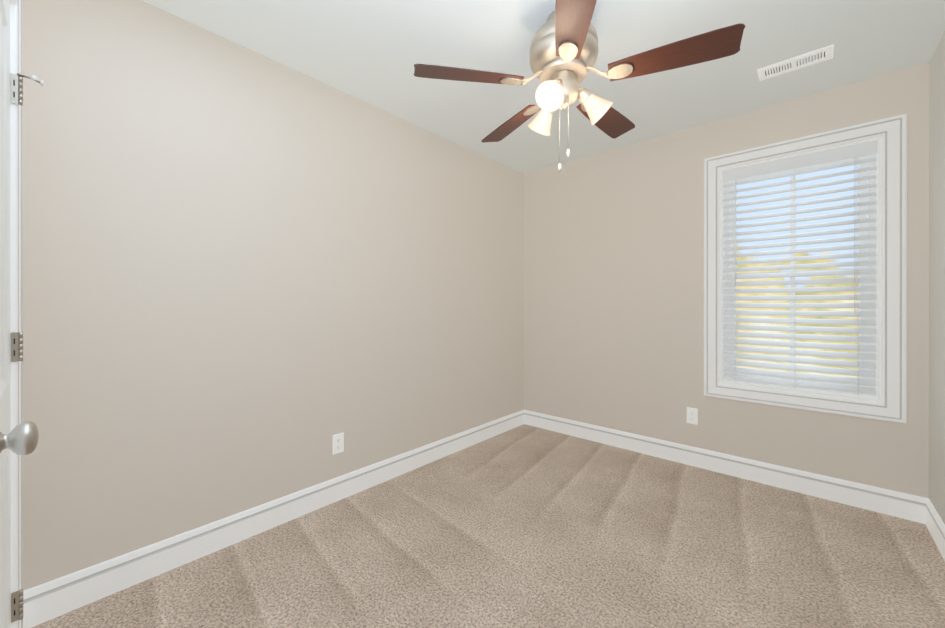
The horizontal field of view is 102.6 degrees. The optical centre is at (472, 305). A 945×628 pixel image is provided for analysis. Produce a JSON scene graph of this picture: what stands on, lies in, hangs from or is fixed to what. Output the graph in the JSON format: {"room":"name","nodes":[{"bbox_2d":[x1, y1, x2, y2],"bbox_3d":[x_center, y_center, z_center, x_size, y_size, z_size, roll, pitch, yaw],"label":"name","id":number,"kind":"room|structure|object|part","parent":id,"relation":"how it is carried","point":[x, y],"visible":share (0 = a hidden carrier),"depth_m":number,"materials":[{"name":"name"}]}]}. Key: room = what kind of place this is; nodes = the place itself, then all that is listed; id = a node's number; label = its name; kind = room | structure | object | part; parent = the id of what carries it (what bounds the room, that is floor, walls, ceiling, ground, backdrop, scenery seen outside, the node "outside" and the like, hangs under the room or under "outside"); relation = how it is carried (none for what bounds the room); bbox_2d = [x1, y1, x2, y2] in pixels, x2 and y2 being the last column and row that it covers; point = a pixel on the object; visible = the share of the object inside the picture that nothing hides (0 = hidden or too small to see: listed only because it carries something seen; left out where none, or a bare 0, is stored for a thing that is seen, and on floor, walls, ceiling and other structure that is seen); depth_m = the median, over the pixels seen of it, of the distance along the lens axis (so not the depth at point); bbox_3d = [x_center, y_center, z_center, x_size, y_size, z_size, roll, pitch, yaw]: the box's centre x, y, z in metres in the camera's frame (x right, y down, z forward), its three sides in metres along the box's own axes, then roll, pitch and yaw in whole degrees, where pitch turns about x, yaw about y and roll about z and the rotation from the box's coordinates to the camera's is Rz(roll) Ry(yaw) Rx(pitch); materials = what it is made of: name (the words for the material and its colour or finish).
{"room":"empty bedroom","nodes":[
{"label":"empty bedroom","id":0,"kind":"room"},
{"bbox_2d":[22,0,523,590],"bbox_3d":[-0.610,-0.065,2.573,0.140,2.440,3.459,0,0,42],"label":"wall","id":1,"kind":"structure","parent":0,"point":[252,278],"depth_m":1.81,"materials":[{"name":"beige paint"}]},
{"bbox_2d":[23,410,522,627],"bbox_3d":[-0.552,1.087,2.522,0.014,0.136,3.179,0,0,42],"label":"baseboard","id":2,"kind":"structure","parent":1,"relation":"attached to","point":[49,600],"depth_m":1.79,"materials":[{"name":"white wood"}]},
{"bbox_2d":[333,432,343,454],"bbox_3d":[-0.798,0.820,2.253,0.008,0.115,0.070,0,0,42],"label":"outlet","id":3,"kind":"object","parent":1,"relation":"attached to","point":[338,443],"visible":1,"depth_m":2.25,"materials":[{"name":"white plastic"}]},
{"bbox_2d":[32,424,944,627],"bbox_3d":[0.398,1.205,1.672,2.844,0.100,3.459,0,0,42],"label":"floor","id":4,"kind":"structure","parent":0,"point":[525,526],"depth_m":1.72,"materials":[{"name":"carpet"}]},
{"bbox_2d":[142,0,944,173],"bbox_3d":[0.398,-1.335,1.670,2.844,0.100,3.459,0,0,42],"label":"ceiling","id":5,"kind":"structure","parent":0,"point":[372,52],"depth_m":1.91,"materials":[{"name":"white paint"}]},
{"bbox_2d":[414,0,744,171],"bbox_3d":[0.440,-0.941,1.724,1.291,0.688,1.248,0,0,42],"label":"ceiling fan","id":6,"kind":"object","parent":5,"relation":"hanging from","point":[564,49],"visible":1,"depth_m":1.59,"materials":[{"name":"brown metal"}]},
{"bbox_3d":[0.382,-0.881,1.689,0.392,0.131,0.380,0,0,42],"label":"lamp shade","id":7,"kind":"part","parent":6,"relation":"part of","materials":[{"name":"white glass"}]},
{"bbox_2d":[757,44,833,80],"bbox_3d":[1.706,-1.279,2.009,0.304,0.011,0.134,0,0,42],"label":"ceiling vent","id":8,"kind":"object","parent":5,"relation":"in","point":[799,61],"visible":1,"depth_m":2.00,"materials":[{"name":"white metal"}]},
{"bbox_2d":[524,63,928,497],"bbox_3d":[1.504,-0.066,2.908,2.564,2.440,0.140,0,0,42],"label":"wall","id":9,"kind":"structure","parent":0,"point":[614,289],"depth_m":2.83,"materials":[{"name":"beige paint"}]},
{"bbox_2d":[687,407,697,424],"bbox_3d":[1.587,0.796,2.736,0.070,0.115,0.008,0,0,42],"label":"outlet","id":10,"kind":"object","parent":9,"relation":"attached to","point":[692,415],"visible":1,"depth_m":2.73,"materials":[{"name":"white plastic"}]},
{"bbox_2d":[523,410,918,522],"bbox_3d":[1.448,1.086,2.856,2.490,0.136,0.014,0,0,42],"label":"baseboard","id":11,"kind":"structure","parent":9,"relation":"attached to","point":[876,499],"depth_m":2.50,"materials":[{"name":"white wood"}]},
{"bbox_2d":[704,114,906,423],"bbox_3d":[2.038,-0.200,2.414,0.950,1.674,0.164,0,0,42],"label":"window","id":12,"kind":"structure","parent":9,"relation":"in","point":[892,133],"depth_m":2.22,"materials":[{"name":"white wood"}]},
{"bbox_2d":[722,140,877,396],"bbox_3d":[2.017,-0.192,2.390,0.738,1.479,0.076,0,0,42],"label":"window blinds","id":13,"kind":"object","parent":12,"relation":"attached to","point":[839,154],"visible":0.98,"depth_m":2.36,"materials":[{"name":"white plastic"}]},
{"bbox_3d":[2.047,-0.200,2.423,0.766,1.490,0.139,0,0,42],"label":"window sash","id":14,"kind":"part","parent":12,"relation":"part of","materials":[{"name":"white wood"}]},
{"bbox_2d":[929,31,944,523],"bbox_3d":[1.406,-0.064,0.770,0.140,2.440,3.459,0,0,42],"label":"wall","id":15,"kind":"structure","parent":0,"point":[937,280],"depth_m":1.87,"materials":[{"name":"beige paint"}]},
{"bbox_2d":[919,496,944,560],"bbox_3d":[1.348,1.088,0.822,0.014,0.136,3.179,0,0,42],"label":"baseboard","id":16,"kind":"structure","parent":15,"relation":"attached to","point":[928,515],"depth_m":1.88,"materials":[{"name":"white wood"}]},
{"bbox_3d":[-0.709,-0.064,0.434,2.564,2.440,0.140,0,0,42],"label":"wall","id":17,"kind":"structure","parent":0,"visible":0},
{"bbox_2d":[10,0,22,627],"bbox_3d":[-1.105,0.075,0.804,1.080,2.163,0.162,0,0,42],"label":"door frame","id":18,"kind":"structure","parent":17,"relation":"attached to","point":[16,205],"depth_m":1.16,"materials":[{"name":"white wood"}]},
{"bbox_2d":[0,0,43,627],"bbox_3d":[-1.081,0.118,0.839,0.896,2.053,0.168,0,0,42],"label":"door","id":19,"kind":"structure","parent":17,"relation":"in","point":[22,438],"depth_m":1.06,"materials":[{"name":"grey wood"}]},
{"label":"outside","id":20,"kind":"structure","parent":0,"visible":0},
{"bbox_2d":[737,164,857,377],"bbox_3d":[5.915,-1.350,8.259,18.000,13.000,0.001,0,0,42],"label":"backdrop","id":21,"kind":"structure","parent":20,"point":[824,180],"depth_m":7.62,"materials":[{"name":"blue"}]}
]}

